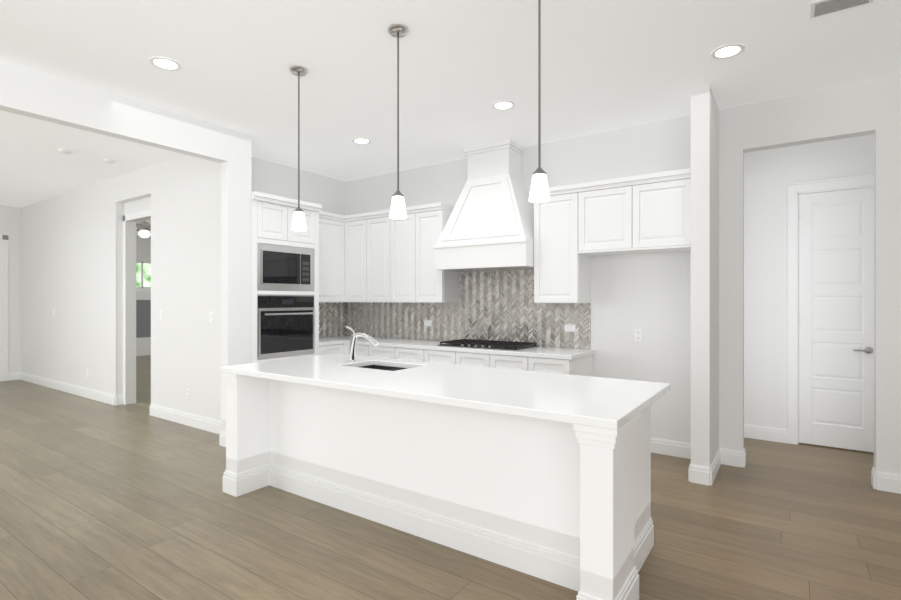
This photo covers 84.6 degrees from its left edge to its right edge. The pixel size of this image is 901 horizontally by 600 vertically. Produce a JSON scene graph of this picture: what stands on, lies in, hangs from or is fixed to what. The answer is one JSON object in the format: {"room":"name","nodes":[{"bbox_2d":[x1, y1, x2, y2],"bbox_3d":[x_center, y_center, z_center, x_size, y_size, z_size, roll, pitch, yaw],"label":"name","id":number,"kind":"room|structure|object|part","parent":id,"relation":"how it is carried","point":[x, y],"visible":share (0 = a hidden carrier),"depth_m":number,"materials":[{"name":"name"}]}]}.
{"room":"kitchen","nodes":[
{"label":"kitchen","id":0,"kind":"room"},
{"bbox_2d":[0,355,900,599],"bbox_3d":[-2.782,1.425,4.339,18.500,0.050,14.000,0,0,35],"label":"floor","id":1,"kind":"structure","parent":0,"point":[99,500],"depth_m":2.99,"materials":[{"name":"brown wood"}]},
{"bbox_2d":[252,191,321,362],"bbox_3d":[-1.968,0.163,5.429,0.701,2.475,0.851,0,0,35],"label":"tall cabinet","id":2,"kind":"object","parent":1,"relation":"on","point":[285,291],"visible":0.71,"depth_m":5.22,"materials":[{"name":"white paint"}]},
{"bbox_2d":[319,343,342,354],"bbox_3d":[-1.618,0.963,5.957,0.678,0.876,0.408,0,0,35],"label":"base cabinet","id":3,"kind":"object","parent":1,"relation":"on","point":[324,348],"depth_m":5.78,"materials":[{"name":"white paint"}]},
{"bbox_2d":[343,343,370,356],"bbox_3d":[-0.936,0.963,6.064,0.483,0.876,0.659,0,0,35],"label":"base cabinet","id":4,"kind":"object","parent":1,"relation":"on","point":[362,349],"depth_m":5.80,"materials":[{"name":"white paint"}]},
{"bbox_2d":[371,343,398,358],"bbox_3d":[-0.608,0.963,5.862,0.522,0.876,0.620,0,0,35],"label":"base cabinet","id":5,"kind":"object","parent":1,"relation":"on","point":[376,351],"depth_m":5.59,"materials":[{"name":"white paint"}]},
{"bbox_2d":[399,347,426,361],"bbox_3d":[-0.275,0.963,5.634,0.522,0.876,0.620,0,0,35],"label":"base cabinet","id":6,"kind":"object","parent":1,"relation":"on","point":[405,353],"depth_m":5.35,"materials":[{"name":"white paint"}]},
{"bbox_2d":[427,347,458,364],"bbox_3d":[0.058,0.963,5.405,0.522,0.876,0.620,0,0,35],"label":"base cabinet","id":7,"kind":"object","parent":1,"relation":"on","point":[434,355],"depth_m":5.14,"materials":[{"name":"white paint"}]},
{"bbox_2d":[220,370,669,599],"bbox_3d":[-0.223,0.963,3.207,2.844,0.875,0.977,0,0,35],"label":"kitchen island","id":8,"kind":"object","parent":1,"relation":"on","point":[546,476],"depth_m":2.76,"materials":[{"name":"white paint"}]},
{"bbox_2d":[220,354,670,425],"bbox_3d":[-0.200,0.505,3.244,2.856,0.040,1.080,0,0,35],"label":"island countertop","id":9,"kind":"structure","parent":8,"relation":"on","point":[577,398],"depth_m":2.84,"materials":[{"name":"white stone"}]},
{"bbox_2d":[345,326,378,361],"bbox_3d":[-0.693,0.345,3.865,0.314,0.280,0.076,0,0,34],"label":"faucet","id":10,"kind":"object","parent":9,"relation":"on","point":[352,350],"depth_m":3.89,"materials":[{"name":"silver metal"}]},
{"bbox_2d":[459,351,494,367],"bbox_3d":[0.391,0.963,5.176,0.522,0.876,0.620,0,0,35],"label":"base cabinet","id":11,"kind":"object","parent":1,"relation":"on","point":[470,358],"depth_m":4.89,"materials":[{"name":"white paint"}]},
{"bbox_2d":[495,355,534,370],"bbox_3d":[0.724,0.963,4.947,0.522,0.876,0.620,0,0,35],"label":"base cabinet","id":12,"kind":"object","parent":1,"relation":"on","point":[515,362],"depth_m":4.65,"materials":[{"name":"white paint"}]},
{"bbox_2d":[535,355,592,376],"bbox_3d":[1.032,0.963,4.735,0.462,0.876,0.620,0,0,35],"label":"base cabinet","id":13,"kind":"object","parent":1,"relation":"on","point":[570,361],"depth_m":4.49,"materials":[{"name":"white paint"}]},
{"bbox_2d":[319,335,594,358],"bbox_3d":[-0.192,0.504,5.571,3.466,0.040,0.630,0,0,35],"label":"countertop","id":14,"kind":"structure","parent":13,"relation":"on","point":[555,352],"depth_m":4.97,"materials":[{"name":"white stone"}]},
{"bbox_2d":[437,339,538,350],"bbox_3d":[0.388,0.463,5.190,0.923,0.041,0.538,0,0,35],"label":"cooktop","id":15,"kind":"object","parent":14,"relation":"in","point":[492,344],"visible":1,"depth_m":5.06,"materials":[{"name":"black metal"}]},
{"bbox_2d":[0,59,900,474],"bbox_3d":[-2.766,-0.115,4.255,18.620,3.030,14.120,0,0,35],"label":"wall","id":16,"kind":"structure","parent":0,"point":[708,313],"depth_m":4.81,"materials":[{"name":"white paint"}]},
{"bbox_2d":[136,261,150,287],"bbox_3d":[-7.912,-0.640,12.658,0.140,0.880,2.300,0,0,35],"label":"window","id":17,"kind":"structure","parent":16,"relation":"in","point":[143,274],"depth_m":12.74,"materials":[{"name":"green"}]},
{"bbox_2d":[160,310,162,319],"bbox_3d":[-3.429,0.180,5.869,0.072,0.115,0.009,0,0,35],"label":"light switch","id":18,"kind":"object","parent":16,"relation":"attached to","point":[161,314],"visible":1,"depth_m":5.86,"materials":[{"name":"white plastic"}]},
{"bbox_2d":[186,388,189,399],"bbox_3d":[-2.934,1.050,5.530,0.072,0.115,0.008,0,0,35],"label":"outlet","id":19,"kind":"object","parent":16,"relation":"attached to","point":[187,393],"visible":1,"depth_m":5.52,"materials":[{"name":"white plastic"}]},
{"bbox_2d":[209,311,212,321],"bbox_3d":[-2.547,0.180,5.263,0.072,0.115,0.009,0,0,35],"label":"light switch","id":20,"kind":"object","parent":16,"relation":"attached to","point":[210,316],"visible":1,"depth_m":5.26,"materials":[{"name":"white plastic"}]},
{"bbox_2d":[319,212,346,301],"bbox_3d":[-1.653,-0.502,6.148,0.405,1.063,0.683,0,0,35],"label":"upper cabinet","id":21,"kind":"object","parent":16,"relation":"attached to","point":[332,229],"depth_m":6.17,"materials":[{"name":"white paint"}]},
{"bbox_2d":[319,302,346,336],"bbox_3d":[-1.730,0.258,6.388,0.008,0.453,0.990,0,0,34],"label":"backsplash","id":22,"kind":"structure","parent":16,"relation":"attached to","point":[332,315],"depth_m":6.61,"materials":[{"name":"grey tile"}]},
{"bbox_2d":[347,216,370,301],"bbox_3d":[-1.117,-0.502,6.355,0.521,1.063,0.384,0,0,35],"label":"upper cabinet","id":23,"kind":"object","parent":16,"relation":"attached to","point":[358,227],"depth_m":6.19,"materials":[{"name":"white paint"}]},
{"bbox_2d":[371,212,394,302],"bbox_3d":[-0.781,-0.502,6.148,0.502,1.063,0.345,0,0,35],"label":"upper cabinet","id":24,"kind":"object","parent":16,"relation":"attached to","point":[378,256],"depth_m":5.97,"materials":[{"name":"white paint"}]},
{"bbox_2d":[395,208,418,302],"bbox_3d":[-0.465,-0.502,5.931,0.502,1.063,0.345,0,0,35],"label":"upper cabinet","id":25,"kind":"object","parent":16,"relation":"attached to","point":[406,230],"depth_m":5.75,"materials":[{"name":"white paint"}]},
{"bbox_2d":[419,204,459,302],"bbox_3d":[-0.173,-0.502,5.730,0.443,1.063,0.345,0,0,35],"label":"upper cabinet","id":26,"kind":"object","parent":16,"relation":"attached to","point":[435,286],"depth_m":5.57,"materials":[{"name":"white paint"}]},
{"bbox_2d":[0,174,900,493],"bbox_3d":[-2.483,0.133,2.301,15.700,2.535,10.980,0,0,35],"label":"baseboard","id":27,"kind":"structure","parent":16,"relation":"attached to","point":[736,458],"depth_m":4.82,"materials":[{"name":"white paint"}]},
{"bbox_2d":[347,270,589,348],"bbox_3d":[-0.035,0.084,5.841,3.422,0.801,0.009,0,0,34],"label":"backsplash","id":28,"kind":"structure","parent":16,"relation":"attached to","point":[497,305],"depth_m":5.54,"materials":[{"name":"grey tile"}]},
{"bbox_2d":[424,320,431,326],"bbox_3d":[-0.273,0.280,5.994,0.115,0.084,0.008,0,0,35],"label":"outlet","id":29,"kind":"object","parent":28,"relation":"attached to","point":[427,323],"visible":1,"depth_m":5.99,"materials":[{"name":"white plastic"}]},
{"bbox_2d":[564,324,575,331],"bbox_3d":[1.202,0.280,4.980,0.115,0.084,0.008,0,0,35],"label":"outlet","id":30,"kind":"object","parent":28,"relation":"attached to","point":[570,327],"visible":1,"depth_m":4.97,"materials":[{"name":"white plastic"}]},
{"bbox_2d":[434,139,533,271],"bbox_3d":[0.413,-0.975,5.226,1.082,1.307,0.512,0,0,35],"label":"range hood","id":31,"kind":"object","parent":16,"relation":"attached to","point":[489,225],"visible":0.98,"depth_m":5.09,"materials":[{"name":"white paint"}]},
{"bbox_2d":[534,184,590,302],"bbox_3d":[1.119,-0.502,4.842,0.506,1.063,0.345,0,0,35],"label":"upper cabinet","id":32,"kind":"object","parent":16,"relation":"attached to","point":[561,256],"depth_m":4.70,"materials":[{"name":"white paint"}]},
{"bbox_2d":[587,180,642,255],"bbox_3d":[1.504,-0.741,4.577,0.545,0.584,0.345,0,0,35],"label":"upper cabinet","id":33,"kind":"object","parent":16,"relation":"attached to","point":[613,208],"depth_m":4.41,"materials":[{"name":"white paint"}]},
{"bbox_2d":[634,329,642,341],"bbox_3d":[1.752,0.330,4.615,0.072,0.115,0.008,0,0,35],"label":"outlet","id":34,"kind":"object","parent":16,"relation":"attached to","point":[638,335],"visible":1,"depth_m":4.61,"materials":[{"name":"white plastic"}]},
{"bbox_2d":[639,172,690,251],"bbox_3d":[1.857,-0.741,4.335,0.546,0.584,0.345,0,0,35],"label":"upper cabinet","id":35,"kind":"object","parent":16,"relation":"attached to","point":[664,201],"depth_m":4.16,"materials":[{"name":"white paint"}]},
{"bbox_2d":[799,187,873,452],"bbox_3d":[3.626,0.181,4.640,0.592,2.414,0.096,0,0,35],"label":"pantry door","id":36,"kind":"structure","parent":16,"relation":"in","point":[836,319],"depth_m":4.65,"materials":[{"name":"white paint"}]},
{"bbox_3d":[3.769,0.460,4.520,0.146,0.062,0.060,0,0,34],"label":"handle","id":37,"kind":"part","parent":36,"relation":"part of","materials":[{"name":"silver metal"}]},
{"bbox_2d":[0,0,900,236],"bbox_3d":[-2.782,-1.680,4.339,18.500,0.100,14.000,0,0,35],"label":"ceiling","id":38,"kind":"structure","parent":0,"point":[606,65],"depth_m":3.47,"materials":[{"name":"white paint"}]},
{"bbox_2d":[58,148,72,153],"bbox_3d":[-4.182,-1.614,5.374,0.130,0.032,0.130,0,0,35],"label":"smoke detector","id":39,"kind":"object","parent":38,"relation":"attached to","point":[65,151],"visible":1,"depth_m":5.34,"materials":[{"name":"white plastic"}]},
{"bbox_2d":[103,158,116,163],"bbox_3d":[-3.957,-1.614,5.753,0.130,0.032,0.130,0,0,35],"label":"smoke detector","id":40,"kind":"object","parent":38,"relation":"attached to","point":[109,160],"visible":1,"depth_m":5.72,"materials":[{"name":"white plastic"}]},
{"bbox_2d":[136,220,150,237],"bbox_3d":[-5.130,-1.337,8.370,1.295,0.584,1.238,0,0,35],"label":"ceiling fan","id":41,"kind":"object","parent":38,"relation":"hanging from","point":[144,228],"visible":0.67,"depth_m":8.27,"materials":[{"name":"silver metal"}]},
{"bbox_2d":[149,57,181,70],"bbox_3d":[-1.963,-1.625,3.412,0.196,0.008,0.196,0,0,35],"label":"recessed light","id":42,"kind":"object","parent":38,"relation":"in","point":[164,63],"visible":1,"depth_m":3.40,"materials":[{"name":"white paint"}]},
{"bbox_2d":[290,66,307,230],"bbox_3d":[-1.074,-1.062,3.505,0.124,1.134,0.124,0,0,35],"label":"pendant light","id":43,"kind":"object","parent":38,"relation":"hanging from","point":[298,222],"visible":1,"depth_m":3.50,"materials":[{"name":"white glass"}]},
{"bbox_2d":[352,138,370,143],"bbox_3d":[-0.910,-1.625,5.067,0.196,0.008,0.196,0,0,35],"label":"recessed light","id":44,"kind":"object","parent":38,"relation":"in","point":[361,140],"visible":1,"depth_m":5.05,"materials":[{"name":"white paint"}]},
{"bbox_2d":[388,24,407,218],"bbox_3d":[-0.316,-1.062,2.983,0.124,1.134,0.124,0,0,35],"label":"pendant light","id":45,"kind":"object","parent":38,"relation":"hanging from","point":[398,209],"visible":1,"depth_m":2.97,"materials":[{"name":"white glass"}]},
{"bbox_2d":[492,100,514,109],"bbox_3d":[0.441,-1.625,4.138,0.196,0.008,0.196,0,0,35],"label":"recessed light","id":46,"kind":"object","parent":38,"relation":"in","point":[503,105],"visible":1,"depth_m":4.14,"materials":[{"name":"white paint"}]},
{"bbox_2d":[529,0,549,202],"bbox_3d":[0.443,-1.062,2.462,0.124,1.134,0.124,0,0,35],"label":"pendant light","id":47,"kind":"object","parent":38,"relation":"hanging from","point":[539,191],"visible":1,"depth_m":2.46,"materials":[{"name":"white glass"}]},
{"bbox_2d":[711,43,744,58],"bbox_3d":[1.815,-1.625,3.242,0.196,0.008,0.196,0,0,35],"label":"recessed light","id":48,"kind":"object","parent":38,"relation":"in","point":[728,51],"visible":1,"depth_m":3.24,"materials":[{"name":"white paint"}]},
{"bbox_2d":[810,0,873,18],"bbox_3d":[2.138,-1.624,2.705,0.280,0.012,0.180,0,0,35],"label":"ceiling vent","id":49,"kind":"object","parent":38,"relation":"in","point":[818,8],"visible":1,"depth_m":2.73,"materials":[{"name":"white metal"}]}
]}

